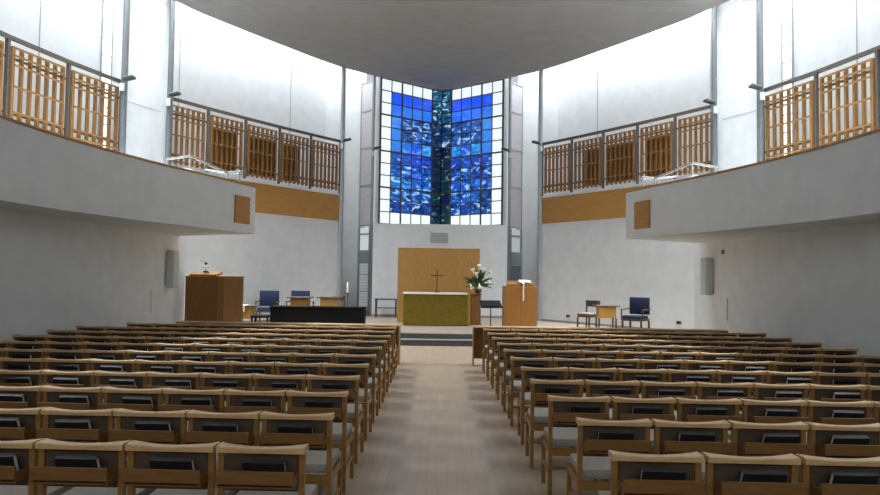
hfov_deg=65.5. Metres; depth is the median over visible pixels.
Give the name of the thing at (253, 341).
chair
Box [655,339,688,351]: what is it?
chair
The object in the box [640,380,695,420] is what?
chair
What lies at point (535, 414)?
chair
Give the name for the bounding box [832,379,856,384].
book
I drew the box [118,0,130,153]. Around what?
steel column
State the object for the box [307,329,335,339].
chair
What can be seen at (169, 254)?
grille
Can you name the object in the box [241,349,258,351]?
book
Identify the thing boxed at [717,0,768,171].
wall
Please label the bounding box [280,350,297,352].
book
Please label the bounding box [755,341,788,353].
chair
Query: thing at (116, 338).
chair
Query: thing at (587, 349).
book
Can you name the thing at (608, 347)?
chair
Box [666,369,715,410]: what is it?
chair
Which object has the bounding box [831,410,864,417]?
book
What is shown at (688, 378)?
book
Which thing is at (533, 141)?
spotlight
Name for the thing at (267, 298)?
upholstered chair
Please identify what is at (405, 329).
floor
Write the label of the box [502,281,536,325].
wooden lectern
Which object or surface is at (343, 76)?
steel column
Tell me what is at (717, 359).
book
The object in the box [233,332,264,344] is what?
chair
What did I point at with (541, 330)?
chair
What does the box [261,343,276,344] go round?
book
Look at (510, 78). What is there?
steel column
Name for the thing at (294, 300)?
side table
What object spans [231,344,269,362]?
chair
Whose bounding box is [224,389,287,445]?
chair
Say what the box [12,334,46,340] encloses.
chair
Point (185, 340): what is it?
chair
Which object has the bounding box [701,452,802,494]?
chair
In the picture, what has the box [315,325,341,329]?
chair
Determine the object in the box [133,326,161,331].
chair
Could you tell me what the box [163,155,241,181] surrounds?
stair handrail
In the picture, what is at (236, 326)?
chair
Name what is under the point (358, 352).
book
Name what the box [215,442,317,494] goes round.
chair
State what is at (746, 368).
book
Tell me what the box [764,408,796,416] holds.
book
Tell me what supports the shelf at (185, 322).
attached to the pew frontal at (398, 326)
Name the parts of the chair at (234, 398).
leg, rail, backrest, leg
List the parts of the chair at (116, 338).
rail, backrest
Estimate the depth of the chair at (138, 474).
3.69 m
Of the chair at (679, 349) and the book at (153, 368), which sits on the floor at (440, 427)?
the chair at (679, 349)
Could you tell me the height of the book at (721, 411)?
0.134 m
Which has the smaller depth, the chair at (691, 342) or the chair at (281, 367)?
the chair at (281, 367)
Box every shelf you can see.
[176,321,400,326]
[473,325,727,331]
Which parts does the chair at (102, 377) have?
leg, backrest, rail, leg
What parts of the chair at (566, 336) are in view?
rail, backrest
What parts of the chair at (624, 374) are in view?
leg, rail, backrest, leg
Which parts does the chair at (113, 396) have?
leg, backrest, rail, leg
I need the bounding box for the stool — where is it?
[250,314,269,321]
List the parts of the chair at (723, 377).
leg, rail, backrest, leg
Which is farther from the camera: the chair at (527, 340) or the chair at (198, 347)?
the chair at (527, 340)
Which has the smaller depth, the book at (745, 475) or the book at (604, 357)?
the book at (745, 475)
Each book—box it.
[0,394,25,401]
[0,418,21,427]
[0,453,19,470]
[5,377,32,385]
[7,363,30,368]
[11,354,31,358]
[15,345,33,348]
[20,339,36,340]
[52,377,79,383]
[54,419,91,428]
[54,454,100,467]
[55,354,76,358]
[56,346,74,349]
[56,364,79,369]
[57,339,73,341]
[58,395,90,406]
[87,334,102,335]
[89,340,105,342]
[94,347,112,350]
[94,355,114,359]
[100,365,122,370]
[109,379,135,384]
[122,396,153,407]
[123,340,139,342]
[130,347,147,350]
[135,421,171,430]
[136,356,156,360]
[149,457,194,469]
[150,366,173,371]
[158,341,174,343]
[164,348,182,351]
[165,380,191,388]
[181,397,211,405]
[182,357,201,361]
[193,367,215,372]
[202,348,219,351]
[202,422,238,431]
[213,381,238,386]
[223,357,243,361]
[227,342,243,344]
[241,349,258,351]
[242,399,272,406]
[242,458,286,471]
[243,368,265,373]
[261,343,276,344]
[266,358,285,362]
[272,382,297,387]
[277,424,312,433]
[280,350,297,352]
[287,369,309,373]
[294,343,309,352]
[305,400,334,407]
[306,359,325,362]
[319,350,336,353]
[322,383,346,388]
[327,344,343,345]
[334,369,356,374]
[345,359,364,363]
[356,351,373,354]
[364,344,379,346]
[502,341,516,342]
[507,347,523,349]
[515,354,532,357]
[518,280,530,300]
[524,363,543,367]
[535,373,556,378]
[543,348,559,350]
[544,386,569,393]
[556,355,574,358]
[564,363,583,367]
[570,405,599,412]
[580,348,596,357]
[587,374,609,379]
[596,356,613,365]
[597,430,633,439]
[604,388,630,394]
[613,364,632,368]
[617,349,633,351]
[632,406,662,413]
[634,356,652,359]
[635,375,657,380]
[639,467,685,479]
[657,365,677,369]
[658,389,684,395]
[673,357,691,359]
[678,431,715,441]
[685,376,709,381]
[687,350,704,359]
[695,407,726,415]
[699,366,720,369]
[716,358,734,360]
[716,390,743,396]
[725,351,742,352]
[731,377,755,382]
[739,470,786,482]
[744,367,765,370]
[755,358,773,361]
[759,351,776,353]
[761,433,799,443]
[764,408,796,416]
[774,391,801,397]
[786,378,810,383]
[790,367,811,371]
[794,359,813,361]
[797,352,814,354]
[798,346,814,347]
[828,471,878,484]
[829,435,869,444]
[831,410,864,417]
[832,368,854,372]
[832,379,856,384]
[832,392,860,398]
[833,360,853,362]
[834,353,851,354]
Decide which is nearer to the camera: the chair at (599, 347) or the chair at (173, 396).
the chair at (173, 396)
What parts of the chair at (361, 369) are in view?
rail, backrest, seat frame, seat, leg, leg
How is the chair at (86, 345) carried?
on the floor at (440, 427)
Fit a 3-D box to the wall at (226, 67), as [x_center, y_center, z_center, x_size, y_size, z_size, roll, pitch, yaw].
[-8.651,-3.767,10.250,4.425,11.600,32.160,0,-2,14]
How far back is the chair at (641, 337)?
11.32 m
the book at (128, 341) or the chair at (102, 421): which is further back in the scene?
the book at (128, 341)
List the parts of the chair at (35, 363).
backrest, rail, leg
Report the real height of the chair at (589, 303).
0.801 m
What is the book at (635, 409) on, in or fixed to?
in the chair at (621, 406)
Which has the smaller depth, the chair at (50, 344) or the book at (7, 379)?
the book at (7, 379)
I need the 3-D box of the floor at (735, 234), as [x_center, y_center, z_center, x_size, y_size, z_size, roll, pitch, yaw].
[6.483,-0.683,5.337,4.454,0.250,22.600,1,-2,0]
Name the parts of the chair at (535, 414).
leg, leg, seat frame, seat, rail, backrest, leg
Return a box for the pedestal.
[469,293,481,324]
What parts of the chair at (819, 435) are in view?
leg, rail, backrest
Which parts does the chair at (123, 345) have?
rail, backrest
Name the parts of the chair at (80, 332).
rail, backrest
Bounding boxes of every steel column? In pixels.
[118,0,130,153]
[165,0,175,164]
[337,66,345,305]
[368,75,375,315]
[507,77,511,280]
[537,69,542,320]
[711,6,716,172]
[756,0,763,161]
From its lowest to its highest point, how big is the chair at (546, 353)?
0.802 m
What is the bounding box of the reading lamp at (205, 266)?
[202,261,210,271]
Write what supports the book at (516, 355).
in the chair at (506, 378)
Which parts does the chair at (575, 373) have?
leg, rail, backrest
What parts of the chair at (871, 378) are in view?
leg, rail, backrest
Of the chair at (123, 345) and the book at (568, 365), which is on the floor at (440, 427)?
the chair at (123, 345)
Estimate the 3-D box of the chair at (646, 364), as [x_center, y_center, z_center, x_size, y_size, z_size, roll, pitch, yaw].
[2.568,1.703,8.058,0.478,0.802,0.600,1,-2,2]
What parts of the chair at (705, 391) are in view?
leg, rail, backrest, leg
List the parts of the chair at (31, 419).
backrest, rail, leg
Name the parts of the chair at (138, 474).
leg, backrest, rail, seat, leg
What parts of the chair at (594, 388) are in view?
leg, seat, rail, backrest, leg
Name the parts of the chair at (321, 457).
leg, backrest, rail, seat, seat frame, leg, leg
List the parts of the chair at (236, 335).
rail, backrest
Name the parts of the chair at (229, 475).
leg, backrest, rail, seat, leg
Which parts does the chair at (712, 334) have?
rail, backrest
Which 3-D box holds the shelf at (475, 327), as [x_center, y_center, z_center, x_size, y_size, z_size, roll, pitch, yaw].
[3.083,1.579,13.307,4.890,0.030,0.300,1,-2,2]
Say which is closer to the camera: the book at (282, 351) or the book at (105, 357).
the book at (105, 357)
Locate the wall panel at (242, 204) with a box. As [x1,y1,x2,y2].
[234,195,250,223]
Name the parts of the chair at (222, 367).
leg, rail, backrest, leg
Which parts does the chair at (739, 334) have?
rail, backrest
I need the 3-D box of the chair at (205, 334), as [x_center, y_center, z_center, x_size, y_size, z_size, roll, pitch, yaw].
[-3.471,1.734,10.839,0.478,0.802,0.600,1,-2,2]
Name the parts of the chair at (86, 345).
rail, backrest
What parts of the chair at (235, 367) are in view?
leg, rail, backrest, leg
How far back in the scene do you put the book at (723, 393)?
6.10 m
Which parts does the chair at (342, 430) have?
leg, rail, backrest, seat frame, seat, leg, leg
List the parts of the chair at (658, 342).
rail, backrest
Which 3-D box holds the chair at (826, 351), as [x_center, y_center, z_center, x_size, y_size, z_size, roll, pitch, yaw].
[5.569,1.813,9.697,0.478,0.802,0.600,1,-2,2]
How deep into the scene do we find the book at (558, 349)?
9.57 m
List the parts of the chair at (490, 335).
leg, seat, rail, backrest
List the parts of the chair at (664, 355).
rail, backrest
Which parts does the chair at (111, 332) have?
rail, backrest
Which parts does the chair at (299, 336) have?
rail, backrest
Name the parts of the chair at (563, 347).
backrest, rail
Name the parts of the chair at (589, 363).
rail, backrest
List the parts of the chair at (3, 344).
backrest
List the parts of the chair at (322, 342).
rail, backrest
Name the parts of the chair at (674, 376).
leg, rail, backrest, leg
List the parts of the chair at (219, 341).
rail, backrest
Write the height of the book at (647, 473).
0.133 m
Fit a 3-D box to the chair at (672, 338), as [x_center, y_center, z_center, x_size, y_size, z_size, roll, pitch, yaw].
[4.042,1.865,11.461,0.478,0.802,0.600,1,-2,2]
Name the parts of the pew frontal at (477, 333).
panel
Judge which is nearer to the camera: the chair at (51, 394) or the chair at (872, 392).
the chair at (51, 394)
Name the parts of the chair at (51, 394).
leg, backrest, rail, leg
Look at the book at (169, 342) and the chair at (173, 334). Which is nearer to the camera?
the book at (169, 342)
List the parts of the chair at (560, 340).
rail, backrest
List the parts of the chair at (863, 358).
rail, backrest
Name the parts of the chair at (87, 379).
leg, backrest, rail, leg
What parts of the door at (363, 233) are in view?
panel, glass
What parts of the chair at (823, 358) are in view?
backrest, rail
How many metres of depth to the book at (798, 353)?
9.47 m
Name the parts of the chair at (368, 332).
rail, backrest, leg, leg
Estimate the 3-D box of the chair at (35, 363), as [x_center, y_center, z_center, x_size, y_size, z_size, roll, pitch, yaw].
[-4.433,1.578,7.405,0.478,0.802,0.600,1,-2,2]
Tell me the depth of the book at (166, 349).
8.87 m
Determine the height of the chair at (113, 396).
0.802 m
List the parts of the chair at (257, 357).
rail, backrest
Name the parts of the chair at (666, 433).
leg, rail, backrest, seat, leg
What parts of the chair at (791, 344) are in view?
backrest, rail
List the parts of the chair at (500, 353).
leg, seat, backrest, rail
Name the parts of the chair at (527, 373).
leg, leg, seat, seat frame, rail, backrest, leg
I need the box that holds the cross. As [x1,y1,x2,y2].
[431,269,443,291]
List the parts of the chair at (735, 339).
rail, backrest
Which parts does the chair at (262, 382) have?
leg, rail, backrest, leg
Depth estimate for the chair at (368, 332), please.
11.47 m
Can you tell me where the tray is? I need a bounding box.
[479,300,502,307]
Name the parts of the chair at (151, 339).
rail, backrest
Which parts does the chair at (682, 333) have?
rail, backrest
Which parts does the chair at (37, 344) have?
rail, backrest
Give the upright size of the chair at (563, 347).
0.802 m
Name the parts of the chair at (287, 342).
rail, backrest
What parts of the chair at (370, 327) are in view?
rail, backrest, leg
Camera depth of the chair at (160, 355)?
8.08 m
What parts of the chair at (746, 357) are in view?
rail, backrest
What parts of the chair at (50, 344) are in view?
rail, backrest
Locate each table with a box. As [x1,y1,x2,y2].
[243,305,259,318]
[286,296,313,305]
[316,296,342,305]
[375,298,396,317]
[592,305,619,327]
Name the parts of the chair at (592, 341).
rail, backrest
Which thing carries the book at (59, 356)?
in the chair at (50, 353)
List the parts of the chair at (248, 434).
leg, seat, backrest, rail, leg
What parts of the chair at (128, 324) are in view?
rail, backrest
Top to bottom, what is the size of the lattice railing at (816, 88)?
1.788 m
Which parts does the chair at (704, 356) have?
rail, backrest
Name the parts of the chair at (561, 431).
leg, leg, seat frame, seat, backrest, rail, leg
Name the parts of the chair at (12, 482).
backrest, rail, leg, seat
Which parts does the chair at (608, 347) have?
backrest, rail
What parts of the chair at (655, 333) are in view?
rail, backrest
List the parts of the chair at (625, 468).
seat, leg, rail, backrest, leg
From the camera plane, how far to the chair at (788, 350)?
9.55 m
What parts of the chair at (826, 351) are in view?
rail, backrest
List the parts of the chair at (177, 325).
rail, backrest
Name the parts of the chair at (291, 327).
backrest, rail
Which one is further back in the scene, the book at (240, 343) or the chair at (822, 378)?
the book at (240, 343)
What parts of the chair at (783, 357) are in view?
rail, backrest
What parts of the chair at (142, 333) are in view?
rail, backrest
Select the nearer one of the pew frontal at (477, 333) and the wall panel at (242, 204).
the pew frontal at (477, 333)
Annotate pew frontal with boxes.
[176,321,400,364]
[472,325,728,365]
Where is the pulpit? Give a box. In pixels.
[184,271,243,321]
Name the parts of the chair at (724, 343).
rail, backrest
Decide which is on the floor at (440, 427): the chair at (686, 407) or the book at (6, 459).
the chair at (686, 407)
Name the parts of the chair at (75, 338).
rail, backrest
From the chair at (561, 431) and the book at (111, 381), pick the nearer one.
the chair at (561, 431)
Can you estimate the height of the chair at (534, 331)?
0.802 m
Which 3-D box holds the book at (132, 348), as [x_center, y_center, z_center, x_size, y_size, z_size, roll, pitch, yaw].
[-3.914,1.366,8.911,0.225,0.132,0.078,1,-2,2]
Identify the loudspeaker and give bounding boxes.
[165,250,178,287]
[700,257,713,294]
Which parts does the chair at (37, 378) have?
backrest, rail, leg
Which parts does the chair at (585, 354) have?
rail, backrest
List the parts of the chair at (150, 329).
rail, backrest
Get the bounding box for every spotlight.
[119,75,135,90]
[166,91,180,105]
[340,138,350,148]
[371,146,381,155]
[501,147,510,157]
[531,140,542,151]
[703,98,717,113]
[748,83,764,99]
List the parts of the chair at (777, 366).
rail, backrest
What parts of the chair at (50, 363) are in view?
leg, backrest, rail, leg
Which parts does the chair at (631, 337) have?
rail, backrest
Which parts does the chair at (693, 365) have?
rail, backrest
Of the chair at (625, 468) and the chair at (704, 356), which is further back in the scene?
the chair at (704, 356)
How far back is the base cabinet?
17.49 m
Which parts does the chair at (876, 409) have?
rail, leg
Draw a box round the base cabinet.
[269,305,366,323]
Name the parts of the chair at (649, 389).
leg, rail, backrest, leg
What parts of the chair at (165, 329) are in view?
backrest, rail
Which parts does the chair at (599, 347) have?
rail, backrest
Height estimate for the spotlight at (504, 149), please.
0.351 m
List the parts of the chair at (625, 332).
backrest, rail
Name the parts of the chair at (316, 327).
backrest, rail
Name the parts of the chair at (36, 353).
rail, backrest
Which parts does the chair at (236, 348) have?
rail, backrest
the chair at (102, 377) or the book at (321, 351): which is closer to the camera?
the chair at (102, 377)
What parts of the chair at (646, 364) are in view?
rail, backrest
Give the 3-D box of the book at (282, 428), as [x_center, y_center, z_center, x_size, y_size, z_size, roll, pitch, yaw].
[-0.948,1.225,4.500,0.226,0.132,0.083,1,-2,2]
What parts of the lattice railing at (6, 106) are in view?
lattice panel, post, lattice panel, rail, post, lattice panel, post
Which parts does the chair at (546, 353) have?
rail, backrest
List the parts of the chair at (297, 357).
rail, backrest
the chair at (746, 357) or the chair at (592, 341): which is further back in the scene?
the chair at (592, 341)
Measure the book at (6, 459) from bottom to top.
0.133 m
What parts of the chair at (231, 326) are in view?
rail, backrest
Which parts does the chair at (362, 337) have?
rail, backrest, leg, leg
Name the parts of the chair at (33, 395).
backrest, rail, leg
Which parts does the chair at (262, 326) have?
backrest, rail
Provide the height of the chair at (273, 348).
0.802 m
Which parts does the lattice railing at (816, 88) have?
post, lattice panel, post, rail, lattice panel, post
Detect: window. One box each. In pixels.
[97,0,114,147]
[359,80,372,226]
[374,77,441,223]
[440,79,507,224]
[511,82,522,229]
[781,0,793,154]
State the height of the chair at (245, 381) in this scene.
0.802 m
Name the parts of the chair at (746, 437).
leg, rail, backrest, leg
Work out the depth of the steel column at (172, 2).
17.39 m
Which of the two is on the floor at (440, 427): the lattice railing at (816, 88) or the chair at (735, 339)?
the chair at (735, 339)
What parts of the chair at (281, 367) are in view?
leg, rail, backrest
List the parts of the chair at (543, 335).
rail, backrest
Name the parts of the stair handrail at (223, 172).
rail, rail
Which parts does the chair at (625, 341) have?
rail, backrest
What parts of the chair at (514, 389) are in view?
leg, leg, seat frame, seat, rail, backrest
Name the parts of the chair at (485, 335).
leg, rail, backrest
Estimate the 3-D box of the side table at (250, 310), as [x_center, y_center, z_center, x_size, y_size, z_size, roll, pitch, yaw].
[-5.107,1.823,18.037,0.580,0.600,0.460,1,-2,0]
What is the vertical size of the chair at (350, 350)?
0.802 m
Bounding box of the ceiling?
[175,0,729,90]
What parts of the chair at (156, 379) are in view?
leg, backrest, rail, leg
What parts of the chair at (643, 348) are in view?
rail, backrest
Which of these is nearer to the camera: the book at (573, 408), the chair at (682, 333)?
the book at (573, 408)
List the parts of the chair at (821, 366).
backrest, rail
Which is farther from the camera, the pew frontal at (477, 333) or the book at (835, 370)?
the pew frontal at (477, 333)
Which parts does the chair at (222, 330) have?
rail, backrest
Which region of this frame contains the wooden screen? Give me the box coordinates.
[397,248,479,322]
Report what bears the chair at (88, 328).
on the floor at (440, 427)
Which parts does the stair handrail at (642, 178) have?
rail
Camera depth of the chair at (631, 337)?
11.32 m
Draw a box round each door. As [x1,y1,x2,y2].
[357,227,369,315]
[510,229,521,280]
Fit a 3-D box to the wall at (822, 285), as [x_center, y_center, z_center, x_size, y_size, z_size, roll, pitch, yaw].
[6.340,0.743,5.377,0.200,2.600,22.800,1,-2,0]
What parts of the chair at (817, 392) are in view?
leg, rail, backrest, leg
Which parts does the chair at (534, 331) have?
rail, backrest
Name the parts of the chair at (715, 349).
rail, backrest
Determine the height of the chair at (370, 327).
0.802 m
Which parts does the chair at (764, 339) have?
backrest, rail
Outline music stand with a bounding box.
[479,300,502,325]
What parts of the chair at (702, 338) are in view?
backrest, rail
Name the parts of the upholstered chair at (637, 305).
seat, seat frame, backrest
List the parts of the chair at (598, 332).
rail, backrest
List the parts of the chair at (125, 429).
leg, backrest, rail, leg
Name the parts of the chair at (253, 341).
rail, backrest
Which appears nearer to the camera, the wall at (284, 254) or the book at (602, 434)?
the book at (602, 434)
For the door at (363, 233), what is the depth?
24.57 m
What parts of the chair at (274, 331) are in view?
rail, backrest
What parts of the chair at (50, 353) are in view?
rail, backrest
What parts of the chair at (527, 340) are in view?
rail, backrest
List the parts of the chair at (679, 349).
rail, backrest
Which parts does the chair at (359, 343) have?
rail, backrest, seat, leg, leg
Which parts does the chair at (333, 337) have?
rail, backrest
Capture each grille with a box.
[165,251,172,285]
[707,259,713,293]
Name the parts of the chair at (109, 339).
rail, backrest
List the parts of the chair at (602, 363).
rail, backrest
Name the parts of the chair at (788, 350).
backrest, rail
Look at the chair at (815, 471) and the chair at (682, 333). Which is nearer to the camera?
the chair at (815, 471)
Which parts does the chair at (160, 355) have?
rail, backrest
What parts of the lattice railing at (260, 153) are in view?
lattice panel, post, lattice panel, post, rail, lattice panel, post, lattice panel, post, lattice panel, post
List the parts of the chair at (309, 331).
rail, backrest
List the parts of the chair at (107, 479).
leg, backrest, rail, seat, leg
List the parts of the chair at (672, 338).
rail, backrest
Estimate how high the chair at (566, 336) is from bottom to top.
0.802 m
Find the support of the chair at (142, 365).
on the floor at (440, 427)
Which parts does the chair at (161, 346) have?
rail, backrest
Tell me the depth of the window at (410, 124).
25.35 m
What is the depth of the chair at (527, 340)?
10.51 m
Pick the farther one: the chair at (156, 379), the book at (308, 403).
the chair at (156, 379)
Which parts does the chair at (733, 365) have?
rail, backrest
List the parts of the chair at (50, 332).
rail, backrest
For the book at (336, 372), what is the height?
0.131 m
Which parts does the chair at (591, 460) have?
leg, leg, seat frame, seat, backrest, rail, leg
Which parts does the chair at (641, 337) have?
rail, backrest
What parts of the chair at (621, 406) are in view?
leg, backrest, rail, seat, leg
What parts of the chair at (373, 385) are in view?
rail, backrest, seat, seat frame, leg, leg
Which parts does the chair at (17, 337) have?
rail, backrest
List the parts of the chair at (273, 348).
backrest, rail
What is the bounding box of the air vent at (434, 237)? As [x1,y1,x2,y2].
[430,233,447,242]
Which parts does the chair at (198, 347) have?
rail, backrest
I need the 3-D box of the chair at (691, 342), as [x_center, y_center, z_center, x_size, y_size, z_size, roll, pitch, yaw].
[4.052,1.829,10.600,0.478,0.802,0.600,1,-2,2]
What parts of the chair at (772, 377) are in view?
leg, rail, backrest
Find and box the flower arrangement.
[462,264,492,293]
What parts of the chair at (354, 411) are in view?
leg, rail, backrest, seat, seat frame, leg, leg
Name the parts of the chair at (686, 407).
leg, rail, backrest, leg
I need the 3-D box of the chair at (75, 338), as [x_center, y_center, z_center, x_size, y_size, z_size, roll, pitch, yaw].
[-5.433,1.673,10.028,0.478,0.802,0.600,1,-2,2]
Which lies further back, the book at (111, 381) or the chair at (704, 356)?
the chair at (704, 356)
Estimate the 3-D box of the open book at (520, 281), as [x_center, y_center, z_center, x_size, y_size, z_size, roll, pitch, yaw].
[2.320,1.166,18.653,0.320,0.561,0.442,1,-2,0]
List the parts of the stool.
seat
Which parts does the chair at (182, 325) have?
rail, backrest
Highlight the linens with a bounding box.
[403,292,467,294]
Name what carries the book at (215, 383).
in the chair at (245, 381)
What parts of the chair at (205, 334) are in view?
rail, backrest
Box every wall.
[0,0,366,305]
[0,118,255,235]
[0,209,185,340]
[115,0,169,163]
[182,212,338,320]
[372,223,506,315]
[516,0,879,285]
[541,217,699,328]
[626,131,879,241]
[694,221,879,355]
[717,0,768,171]
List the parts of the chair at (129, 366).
leg, backrest, rail, leg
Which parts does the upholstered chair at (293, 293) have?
backrest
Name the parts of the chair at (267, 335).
rail, backrest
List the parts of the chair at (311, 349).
rail, backrest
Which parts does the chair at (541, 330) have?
rail, backrest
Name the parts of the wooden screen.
screen panel, screen panel, screen panel, screen panel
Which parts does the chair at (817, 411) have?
leg, rail, backrest, leg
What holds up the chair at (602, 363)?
on the floor at (440, 427)
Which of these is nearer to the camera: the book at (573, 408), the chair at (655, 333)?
the book at (573, 408)
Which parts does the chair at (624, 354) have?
rail, backrest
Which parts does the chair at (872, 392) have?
leg, rail, backrest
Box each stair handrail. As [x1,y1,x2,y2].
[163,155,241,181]
[640,162,718,186]
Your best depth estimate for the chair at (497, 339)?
10.52 m
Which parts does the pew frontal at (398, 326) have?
panel, panel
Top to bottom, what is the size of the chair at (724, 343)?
0.802 m
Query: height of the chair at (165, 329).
0.802 m
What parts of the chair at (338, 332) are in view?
rail, backrest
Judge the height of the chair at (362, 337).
0.802 m
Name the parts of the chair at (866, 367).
leg, rail, backrest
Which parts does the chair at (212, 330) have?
rail, backrest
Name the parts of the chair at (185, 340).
backrest, rail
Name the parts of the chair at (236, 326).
backrest, rail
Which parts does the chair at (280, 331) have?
rail, backrest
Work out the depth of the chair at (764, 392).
6.15 m
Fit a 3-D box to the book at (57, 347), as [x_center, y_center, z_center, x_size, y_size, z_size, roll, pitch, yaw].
[-4.890,1.354,8.936,0.226,0.133,0.081,1,-2,2]
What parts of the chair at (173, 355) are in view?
backrest, rail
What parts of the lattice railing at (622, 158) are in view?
post, lattice panel, post, lattice panel, post, lattice panel, rail, post, lattice panel, post, lattice panel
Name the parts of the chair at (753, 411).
leg, rail, backrest, leg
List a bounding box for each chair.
[0,340,9,347]
[0,348,4,356]
[0,357,44,370]
[0,369,46,386]
[0,385,46,408]
[0,407,46,449]
[0,438,73,494]
[3,348,47,358]
[8,340,46,348]
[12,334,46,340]
[30,438,155,494]
[36,407,127,456]
[37,385,115,426]
[39,369,103,402]
[43,358,92,371]
[44,348,86,358]
[45,341,84,349]
[46,329,77,335]
[46,335,80,346]
[76,325,104,330]
[77,330,109,341]
[79,335,113,342]
[82,341,119,370]
[85,349,126,369]
[89,358,138,398]
[92,370,150,397]
[99,386,166,488]
[104,326,134,330]
[108,330,139,336]
[111,408,190,467]
[113,336,148,342]
[119,342,156,359]
[122,440,236,494]
[126,322,153,326]
[126,350,169,370]
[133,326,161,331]
[135,359,183,401]
[139,331,171,336]
[146,371,202,420]
[147,336,181,348]
[153,323,180,331]
[156,343,194,360]
[162,327,191,331]
[162,387,226,430]
[168,350,210,386]
[171,331,201,343]
[180,323,206,330]
[181,337,216,351]
[181,360,229,400]
[185,409,262,493]
[191,327,219,337]
[194,343,230,361]
[199,372,254,405]
[202,332,233,343]
[207,324,233,328]
[209,351,250,372]
[215,337,248,352]
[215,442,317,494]
[220,328,248,338]
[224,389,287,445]
[228,361,275,387]
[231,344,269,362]
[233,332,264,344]
[234,324,260,328]
[249,328,277,338]
[249,338,283,350]
[251,352,292,386]
[253,373,306,413]
[255,290,279,321]
[260,411,342,494]
[261,325,287,328]
[264,333,296,345]
[269,344,306,374]
[275,362,322,401]
[278,329,306,338]
[284,338,317,353]
[286,291,310,304]
[286,390,354,493]
[288,325,314,329]
[292,352,334,386]
[296,333,327,342]
[306,345,343,387]
[306,374,364,463]
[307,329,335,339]
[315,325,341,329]
[318,339,351,353]
[322,362,372,440]
[328,334,358,346]
[332,296,344,305]
[334,353,378,422]
[336,330,364,339]
[342,326,368,334]
[344,346,383,408]
[352,340,388,396]
[359,334,391,386]
[365,330,395,378]
[369,326,396,371]
[482,328,509,372]
[486,332,515,380]
[490,337,522,388]
[495,342,531,399]
[501,348,540,411]
[508,356,552,425]
[511,329,537,337]
[517,333,546,342]
[517,366,567,444]
[524,337,555,349]
[525,378,583,467]
[533,343,567,357]
[539,329,566,337]
[541,394,610,494]
[542,349,580,379]
[547,333,576,343]
[553,357,595,392]
[557,338,588,350]
[567,330,594,338]
[567,417,651,494]
[568,343,602,358]
[569,367,616,408]
[577,300,599,326]
[578,334,607,344]
[581,350,619,381]
[585,379,639,419]
[590,338,621,350]
[595,330,623,339]
[597,358,639,379]
[598,450,703,494]
[601,396,675,480]
[604,344,639,358]
[608,334,637,344]
[617,368,666,397]
[620,297,650,327]
[620,350,659,369]
[622,339,655,351]
[624,331,651,339]
[638,335,668,345]
[639,344,675,359]
[639,359,683,394]
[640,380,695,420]
[651,418,730,492]
[652,331,680,340]
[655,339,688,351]
[659,351,699,382]
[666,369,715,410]
[669,335,699,345]
[675,345,711,360]
[675,397,741,454]
[680,331,708,340]
[683,359,727,395]
[689,340,721,352]
[695,381,752,409]
[699,352,739,382]
[700,336,730,346]
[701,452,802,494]
[709,332,737,340]
[712,346,747,360]
[715,369,766,410]
[721,340,755,352]
[727,360,772,396]
[727,420,810,482]
[728,398,808,440]
[730,336,761,346]
[737,332,766,341]
[738,352,779,382]
[739,382,810,431]
[747,346,784,361]
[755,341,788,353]
[762,337,792,346]
[764,370,815,395]
[772,361,816,397]
[778,353,819,370]
[785,347,820,361]
[789,342,822,353]
[795,454,879,494]
[804,399,875,443]
[804,421,879,458]
[806,383,868,401]
[813,371,865,393]
[817,362,861,372]
[819,347,859,361]
[819,354,860,371]
[857,354,879,362]
[859,362,879,383]
[862,384,879,417]
[863,372,879,398]
[869,401,879,422]
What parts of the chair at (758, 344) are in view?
rail, backrest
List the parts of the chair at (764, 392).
leg, rail, backrest, leg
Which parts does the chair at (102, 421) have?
leg, backrest, rail, leg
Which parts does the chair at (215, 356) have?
rail, backrest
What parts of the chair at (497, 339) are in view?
leg, seat, rail, backrest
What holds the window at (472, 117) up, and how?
in the wall at (491, 240)
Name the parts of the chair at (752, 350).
rail, backrest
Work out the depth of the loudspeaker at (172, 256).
15.57 m
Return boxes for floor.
[0,202,243,235]
[236,346,704,494]
[366,316,614,334]
[636,214,879,242]
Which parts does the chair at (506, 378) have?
leg, leg, seat frame, seat, rail, backrest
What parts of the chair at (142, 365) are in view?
rail, backrest, leg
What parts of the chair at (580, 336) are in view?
rail, backrest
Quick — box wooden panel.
[634,200,649,228]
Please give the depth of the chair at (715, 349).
9.58 m
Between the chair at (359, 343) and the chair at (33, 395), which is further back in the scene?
the chair at (359, 343)
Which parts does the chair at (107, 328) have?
rail, backrest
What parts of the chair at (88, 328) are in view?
rail, backrest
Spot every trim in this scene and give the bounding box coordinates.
[0,114,255,187]
[38,0,291,185]
[195,170,339,194]
[226,178,338,220]
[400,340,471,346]
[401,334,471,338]
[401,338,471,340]
[542,177,686,197]
[542,183,660,223]
[597,0,858,172]
[625,128,879,192]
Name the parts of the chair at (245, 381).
leg, backrest, rail, leg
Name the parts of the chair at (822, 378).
leg, rail, backrest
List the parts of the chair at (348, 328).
backrest, rail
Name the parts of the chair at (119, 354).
rail, backrest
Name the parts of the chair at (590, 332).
rail, backrest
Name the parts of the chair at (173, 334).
rail, backrest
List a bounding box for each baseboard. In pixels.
[372,314,501,317]
[541,319,643,327]
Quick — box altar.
[403,294,467,325]
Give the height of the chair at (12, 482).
0.802 m
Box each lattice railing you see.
[0,30,120,150]
[165,97,340,192]
[542,105,710,195]
[764,45,879,159]
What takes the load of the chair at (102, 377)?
on the floor at (440, 427)
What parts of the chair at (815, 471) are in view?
leg, rail, backrest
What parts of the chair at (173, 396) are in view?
leg, backrest, rail, leg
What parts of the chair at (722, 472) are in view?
leg, rail, backrest, leg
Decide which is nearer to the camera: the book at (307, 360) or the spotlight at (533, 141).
the book at (307, 360)
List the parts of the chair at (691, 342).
rail, backrest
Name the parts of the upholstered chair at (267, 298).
seat, backrest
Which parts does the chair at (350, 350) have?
rail, backrest, seat, leg, leg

